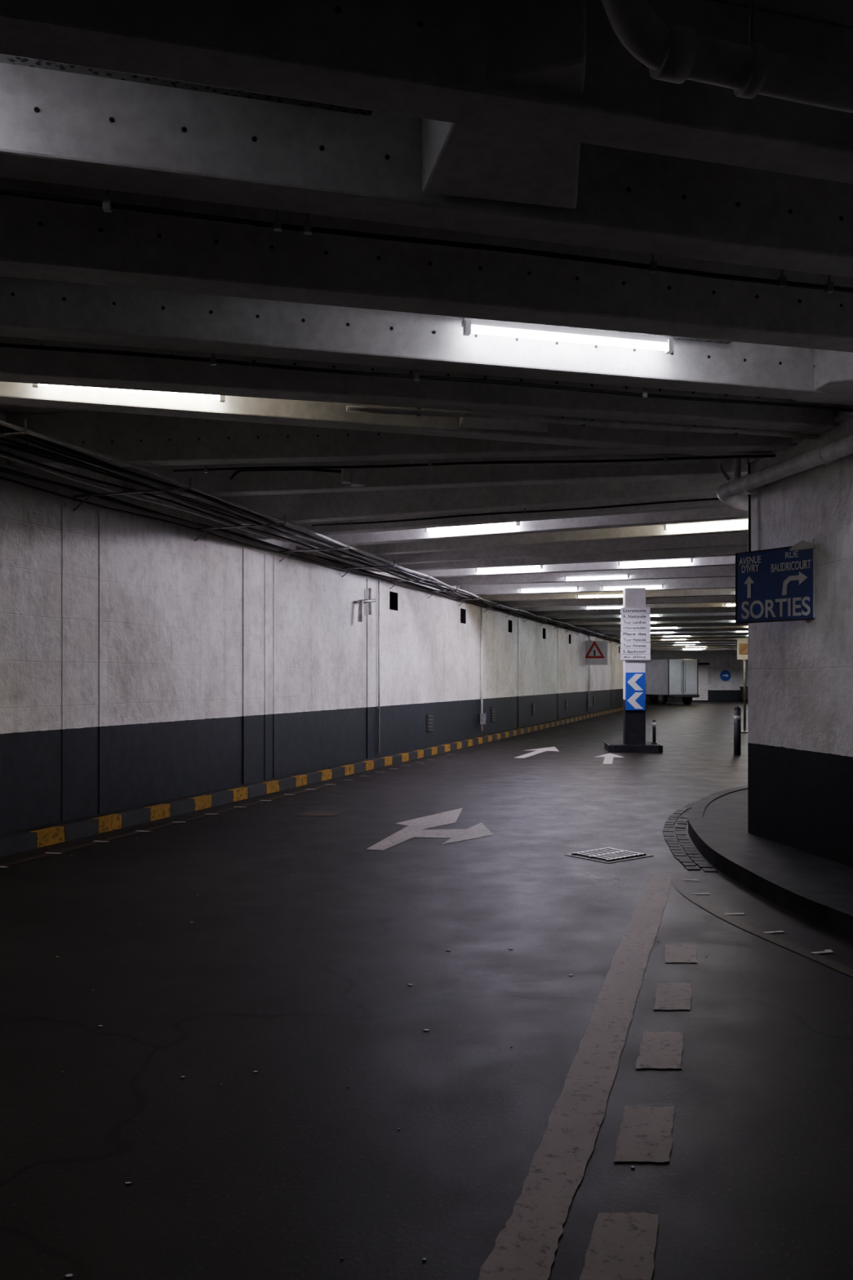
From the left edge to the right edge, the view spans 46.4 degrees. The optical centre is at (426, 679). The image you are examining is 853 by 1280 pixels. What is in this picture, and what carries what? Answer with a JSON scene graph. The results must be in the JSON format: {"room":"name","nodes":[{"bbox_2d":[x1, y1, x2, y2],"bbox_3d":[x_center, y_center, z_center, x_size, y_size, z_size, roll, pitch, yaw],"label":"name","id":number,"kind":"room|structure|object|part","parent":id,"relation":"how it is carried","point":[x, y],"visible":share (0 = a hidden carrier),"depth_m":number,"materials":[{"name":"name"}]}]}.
{"room":"underground parking garage","nodes":[
{"label":"underground parking garage","id":0,"kind":"room"},
{"bbox_2d":[0,0,852,650],"bbox_3d":[14.121,-2.125,28.142,31.271,0.450,76.332,0,0,11],"label":"ceiling","id":1,"kind":"structure","parent":0,"point":[524,124],"depth_m":4.89,"materials":[{"name":"grey concrete"}]},
{"bbox_2d":[31,383,225,402],"bbox_3d":[-2.053,-2.019,6.921,1.280,0.092,0.113,0,0,-17],"label":"lamp","id":2,"kind":"object","parent":1,"relation":"attached to","point":[221,397],"visible":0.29,"depth_m":6.92,"materials":[{"name":"white plastic"}]},
{"bbox_2d":[0,53,372,115],"bbox_3d":[-2.025,-2.248,3.277,3.771,0.200,0.103,0,0,-15],"label":"cable tray","id":3,"kind":"object","parent":1,"relation":"attached to","point":[3,58],"visible":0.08,"depth_m":3.59,"materials":[{"name":"metal"}]},
{"bbox_2d":[0,188,852,293],"bbox_3d":[-0.165,-1.919,4.236,7.006,0.122,1.843,0,0,0],"label":"conduit","id":4,"kind":"object","parent":1,"relation":"attached to","point":[107,204],"depth_m":4.24,"materials":[{"name":"black metal"}]},
{"bbox_2d":[0,342,852,412],"bbox_3d":[0.040,-1.919,6.218,6.206,0.122,1.617,0,0,0],"label":"conduit","id":5,"kind":"object","parent":1,"relation":"attached to","point":[213,360],"depth_m":6.17,"materials":[{"name":"black metal"}]},
{"bbox_2d":[10,5,843,444],"bbox_3d":[-1.621,-2.080,3.541,10.916,0.020,10.514,0,0,0],"label":"tie holes","id":6,"kind":"object","parent":1,"relation":"attached to","point":[338,9],"visible":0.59,"depth_m":5.10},
{"bbox_2d":[424,521,519,532],"bbox_3d":[0.597,-2.019,13.094,1.350,0.092,0.093,0,0,27],"label":"lamp","id":7,"kind":"object","parent":1,"relation":"attached to","point":[517,523],"visible":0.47,"depth_m":13.07,"materials":[{"name":"white plastic"}]},
{"bbox_2d":[173,453,775,472],"bbox_3d":[0.330,-1.909,8.645,5.203,0.122,0.596,0,0,0],"label":"conduit","id":8,"kind":"object","parent":1,"relation":"attached to","point":[665,459],"depth_m":8.62,"materials":[{"name":"black metal"}]},
{"bbox_2d":[229,453,724,487],"bbox_3d":[0.403,-1.874,8.858,4.402,0.268,0.158,0,0,4],"label":"drain pipe","id":9,"kind":"object","parent":1,"relation":"attached to","point":[356,477],"visible":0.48,"depth_m":8.81,"materials":[{"name":"grey metal"}]},
{"bbox_2d":[475,564,543,571],"bbox_3d":[1.481,-1.999,17.853,1.250,0.092,0.093,0,0,22],"label":"lamp","id":10,"kind":"object","parent":1,"relation":"attached to","point":[534,566],"visible":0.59,"depth_m":17.83,"materials":[{"name":"white plastic"}]},
{"bbox_2d":[311,497,719,526],"bbox_3d":[1.102,-1.909,11.140,5.009,0.122,2.072,0,0,0],"label":"conduit","id":11,"kind":"object","parent":1,"relation":"attached to","point":[524,512],"depth_m":11.14,"materials":[{"name":"black metal"}]},
{"bbox_2d":[520,586,579,591],"bbox_3d":[2.684,-1.969,21.761,1.300,0.092,0.093,0,0,18],"label":"lamp","id":12,"kind":"object","parent":1,"relation":"attached to","point":[562,588],"visible":1,"depth_m":21.73,"materials":[{"name":"white"}]},
{"bbox_2d":[461,317,674,354],"bbox_3d":[0.869,-2.089,6.105,1.360,0.092,0.143,0,0,-14],"label":"lamp","id":13,"kind":"object","parent":1,"relation":"attached to","point":[469,326],"visible":1,"depth_m":6.05,"materials":[{"name":"white plastic"}]},
{"bbox_2d":[346,405,821,439],"bbox_3d":[1.246,-1.914,7.313,3.610,0.132,0.871,0,0,0],"label":"conduit","id":14,"kind":"object","parent":1,"relation":"attached to","point":[419,411],"depth_m":7.26,"materials":[{"name":"black metal"}]},
{"bbox_2d":[564,573,630,580],"bbox_3d":[3.283,-1.969,19.197,1.250,0.092,0.093,0,0,19],"label":"lamp","id":15,"kind":"object","parent":1,"relation":"attached to","point":[606,575],"visible":1,"depth_m":19.16,"materials":[{"name":"white plastic"}]},
{"bbox_2d":[577,592,623,598],"bbox_3d":[4.160,-1.969,23.399,1.250,0.092,0.093,0,0,17],"label":"lamp","id":16,"kind":"object","parent":1,"relation":"attached to","point":[615,594],"visible":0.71,"depth_m":23.39,"materials":[{"name":"white"}]},
{"bbox_2d":[476,318,732,343],"bbox_3d":[1.142,-2.258,6.181,1.704,0.180,0.103,0,0,-14],"label":"cable tray","id":17,"kind":"object","parent":1,"relation":"attached to","point":[674,337],"visible":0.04,"depth_m":6.31,"materials":[{"name":"metal"}]},
{"bbox_2d":[585,604,623,608],"bbox_3d":[4.961,-1.969,27.158,1.250,0.092,0.093,0,0,17],"label":"lamp","id":18,"kind":"object","parent":1,"relation":"attached to","point":[610,606],"visible":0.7,"depth_m":27.14,"materials":[{"name":"white plastic"}]},
{"bbox_2d":[601,583,663,589],"bbox_3d":[4.384,-1.969,21.200,1.300,0.092,0.093,0,0,18],"label":"lamp","id":19,"kind":"object","parent":1,"relation":"attached to","point":[645,585],"visible":0.98,"depth_m":21.17,"materials":[{"name":"white"}]},
{"bbox_2d":[618,613,660,617],"bbox_3d":[6.562,-1.969,30.678,1.250,0.092,0.093,0,0,17],"label":"lamp","id":20,"kind":"object","parent":1,"relation":"attached to","point":[651,615],"visible":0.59,"depth_m":30.52,"materials":[{"name":"white"}]},
{"bbox_2d":[617,557,693,565],"bbox_3d":[3.881,-1.999,16.893,1.250,0.092,0.093,0,0,22],"label":"lamp","id":21,"kind":"object","parent":1,"relation":"attached to","point":[677,560],"visible":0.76,"depth_m":16.86,"materials":[{"name":"white"}]},
{"bbox_2d":[650,631,675,633],"bbox_3d":[9.766,-1.969,41.717,1.250,0.092,0.093,0,0,17],"label":"lamp","id":22,"kind":"object","parent":1,"relation":"attached to","point":[655,632],"visible":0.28,"depth_m":41.66,"materials":[{"name":"white plastic"}]},
{"bbox_2d":[650,626,678,628],"bbox_3d":[8.965,-1.969,37.957,1.250,0.092,0.093,0,0,17],"label":"lamp","id":23,"kind":"object","parent":1,"relation":"attached to","point":[651,627],"visible":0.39,"depth_m":37.91,"materials":[{"name":"white plastic"}]},
{"bbox_2d":[661,639,686,639],"bbox_3d":[12.168,-1.969,48.996,1.250,0.092,0.093,0,0,17],"label":"lamp","id":24,"kind":"object","parent":1,"relation":"attached to","point":[661,639],"visible":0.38,"depth_m":48.96,"materials":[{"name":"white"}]},
{"bbox_2d":[662,635,690,636],"bbox_3d":[11.367,-1.969,45.237,1.250,0.092,0.093,0,0,17],"label":"lamp","id":25,"kind":"object","parent":1,"relation":"attached to","point":[663,636],"visible":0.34,"depth_m":45.20,"materials":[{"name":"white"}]},
{"bbox_2d":[663,518,747,529],"bbox_3d":[3.727,-2.019,12.879,1.300,0.092,0.093,0,0,27],"label":"lamp","id":26,"kind":"object","parent":1,"relation":"attached to","point":[744,521],"visible":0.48,"depth_m":12.91,"materials":[{"name":"white plastic"}]},
{"bbox_2d":[601,0,852,112],"bbox_3d":[1.859,-2.014,3.089,3.174,0.653,0.478,0,0,-21],"label":"pipe","id":27,"kind":"object","parent":1,"relation":"attached to","point":[673,53],"visible":1,"depth_m":2.82,"materials":[{"name":"metal"}]},
{"bbox_2d":[724,602,735,606],"bbox_3d":[8.461,-1.969,26.108,1.250,0.092,0.093,0,0,17],"label":"lamp","id":28,"kind":"object","parent":1,"relation":"attached to","point":[725,603],"visible":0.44,"depth_m":26.22,"materials":[{"name":"white plastic"}]},
{"bbox_2d":[0,701,852,1279],"bbox_3d":[7.000,1.600,31.000,40.000,0.200,76.000,0,0,0],"label":"floor","id":29,"kind":"structure","parent":0,"point":[285,1170],"depth_m":4.20,"materials":[{"name":"concrete"}]},
{"bbox_2d":[0,706,623,856],"bbox_3d":[1.548,1.430,24.409,0.248,0.140,65.179,0,0,18],"label":"curb","id":30,"kind":"object","parent":29,"relation":"on","point":[23,840],"visible":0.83,"depth_m":11.78,"materials":[{"name":"yellow paint"}]},
{"bbox_2d":[0,746,852,1279],"bbox_3d":[0.593,1.495,6.903,8.415,0.002,30.274,0,0,18],"label":"road markings","id":31,"kind":"object","parent":29,"relation":"on","point":[622,1246],"visible":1,"depth_m":3.43,"materials":[{"name":"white paint"}]},
{"bbox_2d":[55,748,832,1278],"bbox_3d":[0.923,1.498,10.475,7.237,0.004,24.634,0,0,19],"label":"paper litter","id":32,"kind":"object","parent":29,"relation":"on","point":[69,1275],"visible":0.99,"depth_m":4.25,"materials":[{"name":"white paper"}]},
{"bbox_2d":[564,847,653,863],"bbox_3d":[1.550,1.490,8.470,0.560,0.020,0.500,0,0,-38],"label":"drain grate","id":33,"kind":"object","parent":29,"relation":"on","point":[607,855],"visible":1,"depth_m":8.41,"materials":[{"name":"grey metal"}]},
{"bbox_2d":[604,587,662,752],"bbox_3d":[4.364,-0.195,21.073,1.100,3.390,1.450,0,0,6],"label":"column","id":34,"kind":"structure","parent":29,"relation":"on","point":[635,621],"depth_m":20.51,"materials":[{"name":"black paint"}]},
{"bbox_3d":[4.758,1.105,20.806,0.116,0.510,0.116,0,0,6],"label":"short post","id":35,"kind":"part","parent":34,"relation":"part of","materials":[{"name":"black metal"}]},
{"bbox_2d":[645,658,699,704],"bbox_3d":[14.320,0.160,61.001,2.010,2.680,5.850,0,0,-18],"label":"truck","id":36,"kind":"object","parent":29,"relation":"on","point":[664,678],"visible":0.8,"depth_m":58.74,"materials":[{"name":"white paint"}]},
{"bbox_2d":[662,800,717,871],"bbox_3d":[3.030,1.493,10.667,0.856,0.012,6.051,0,0,23],"label":"gutter","id":37,"kind":"object","parent":29,"relation":"on","point":[668,829],"visible":0.63,"depth_m":9.10,"materials":[{"name":"stone"}]},
{"bbox_2d":[733,706,741,755],"bbox_3d":[6.150,1.015,19.700,0.143,0.970,0.143,0,0,0],"label":"bollard","id":38,"kind":"object","parent":29,"relation":"on","point":[737,711],"visible":1,"depth_m":19.64,"materials":[{"name":"black metal"}]},
{"bbox_2d":[737,636,747,733],"bbox_3d":[8.950,0.150,28.000,0.450,2.700,0.232,0,0,0],"label":"stand","id":39,"kind":"object","parent":29,"relation":"on","point":[742,643],"visible":0.71,"depth_m":27.93,"materials":[{"name":"metal"}]},
{"bbox_2d":[739,686,747,700],"bbox_3d":[21.600,0.998,66.792,0.960,0.997,0.777,0,0,0],"label":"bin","id":40,"kind":"object","parent":29,"relation":"on","point":[740,687],"visible":0.34,"depth_m":66.58,"materials":[{"name":"black"}]},
{"bbox_2d":[688,785,852,938],"bbox_3d":[14.400,1.435,4.500,24.208,0.130,22.000,0,0,0],"label":"curb","id":41,"kind":"object","parent":29,"relation":"on","point":[817,889],"visible":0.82,"depth_m":7.43,"materials":[{"name":"concrete"}]},
{"bbox_2d":[0,404,852,866],"bbox_3d":[15.754,-0.425,27.611,35.118,3.850,77.457,0,0,11],"label":"wall","id":42,"kind":"structure","parent":0,"point":[172,602],"depth_m":10.79,"materials":[{"name":"grey concrete"}]},
{"bbox_2d":[0,418,621,644],"bbox_3d":[2.024,-1.757,24.171,1.315,0.248,63.973,0,0,18],"label":"cable bundle","id":43,"kind":"object","parent":42,"relation":"attached to","point":[6,428],"visible":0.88,"depth_m":10.56,"materials":[{"name":"metal"}]},
{"bbox_2d":[62,499,612,821],"bbox_3d":[2.537,-0.195,27.786,0.015,3.110,38.436,0,0,18],"label":"wall pipes","id":44,"kind":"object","parent":42,"relation":"attached to","point":[100,513],"depth_m":12.94,"materials":[{"name":"grey metal"}]},
{"bbox_2d":[356,587,376,622],"bbox_3d":[-1.015,-1.247,16.756,0.106,0.606,0.673,0,0,19],"label":"bracket","id":45,"kind":"object","parent":42,"relation":"attached to","point":[369,600],"visible":1,"depth_m":16.66,"materials":[{"name":"metal"}]},
{"bbox_2d":[426,713,432,732],"bbox_3d":[0.053,0.887,20.232,0.029,0.375,0.321,0,0,18],"label":"air vent","id":46,"kind":"object","parent":42,"relation":"in","point":[429,722],"depth_m":20.28,"materials":[{"name":"black metal"}]},
{"bbox_2d":[377,580,591,753],"bbox_3d":[2.851,-0.215,28.494,0.165,3.030,23.244,0,0,18],"label":"downpipe","id":47,"kind":"object","parent":42,"relation":"attached to","point":[482,716],"visible":0.97,"depth_m":23.96,"materials":[{"name":"metal"}]},
{"bbox_2d":[490,706,495,722],"bbox_3d":[1.664,0.890,25.114,0.029,0.371,0.412,0,0,18],"label":"air vent","id":48,"kind":"object","parent":42,"relation":"in","point":[492,708],"depth_m":25.14,"materials":[{"name":"black metal"}]},
{"bbox_2d":[532,702,535,715],"bbox_3d":[3.192,0.889,29.744,0.029,0.347,0.347,0,0,18],"label":"air vent","id":49,"kind":"object","parent":42,"relation":"in","point":[533,704],"depth_m":29.77,"materials":[{"name":"black metal"}]},
{"bbox_2d":[564,698,568,710],"bbox_3d":[4.891,0.887,34.892,0.029,0.376,0.477,0,0,18],"label":"air vent","id":50,"kind":"object","parent":42,"relation":"in","point":[566,700],"depth_m":34.91,"materials":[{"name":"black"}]},
{"bbox_2d":[585,640,607,665],"bbox_3d":[6.584,-1.032,39.033,1.000,0.955,0.282,0,0,8],"label":"warning sign","id":51,"kind":"object","parent":42,"relation":"attached to","point":[596,651],"visible":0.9,"depth_m":38.89,"materials":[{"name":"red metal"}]},
{"bbox_2d":[719,457,751,551],"bbox_3d":[3.632,-1.664,3.523,0.238,1.169,11.158,0,0,-9],"label":"conduit","id":52,"kind":"object","parent":42,"relation":"attached to","point":[737,460],"visible":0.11,"depth_m":8.92,"materials":[{"name":"metal"}]},
{"bbox_2d":[735,539,815,623],"bbox_3d":[2.920,-0.793,8.194,0.206,0.643,0.761,0,0,-34],"label":"direction sign","id":53,"kind":"object","parent":42,"relation":"attached to","point":[778,584],"visible":1,"depth_m":8.12,"materials":[{"name":"blue metal"}]},
{"bbox_2d":[716,434,852,511],"bbox_3d":[3.526,-1.664,3.673,0.874,0.219,11.451,0,0,-5],"label":"pipe","id":54,"kind":"object","parent":42,"relation":"attached to","point":[728,493],"visible":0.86,"depth_m":7.98,"materials":[{"name":"metal"}]},
{"bbox_2d":[745,408,852,464],"bbox_3d":[3.518,-1.945,4.450,0.042,0.050,8.999,0,0,-8],"label":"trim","id":55,"kind":"structure","parent":42,"relation":"attached to","point":[845,415],"depth_m":7.47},
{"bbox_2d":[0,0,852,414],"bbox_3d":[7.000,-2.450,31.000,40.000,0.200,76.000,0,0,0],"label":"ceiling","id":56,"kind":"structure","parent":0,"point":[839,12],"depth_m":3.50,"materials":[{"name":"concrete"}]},
{"bbox_2d":[645,649,747,701],"bbox_3d":[16.500,-0.425,68.150,21.000,3.850,0.300,0,0,0],"label":"wall","id":57,"kind":"structure","parent":0,"point":[719,660],"depth_m":68.00,"materials":[{"name":"grey concrete"}]},
{"bbox_2d":[681,662,709,700],"bbox_3d":[18.300,0.158,67.940,2.000,2.565,0.100,0,0,0],"label":"roller shutter","id":58,"kind":"object","parent":57,"relation":"attached to","point":[703,667],"visible":0.4,"depth_m":67.93,"materials":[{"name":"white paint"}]},
{"bbox_2d":[720,670,730,680],"bbox_3d":[20.400,-0.250,67.945,0.716,0.716,0.070,0,0,0],"label":"round sign","id":59,"kind":"object","parent":57,"relation":"attached to","point":[725,675],"visible":1,"depth_m":67.91,"materials":[{"name":"blue metal"}]}
]}

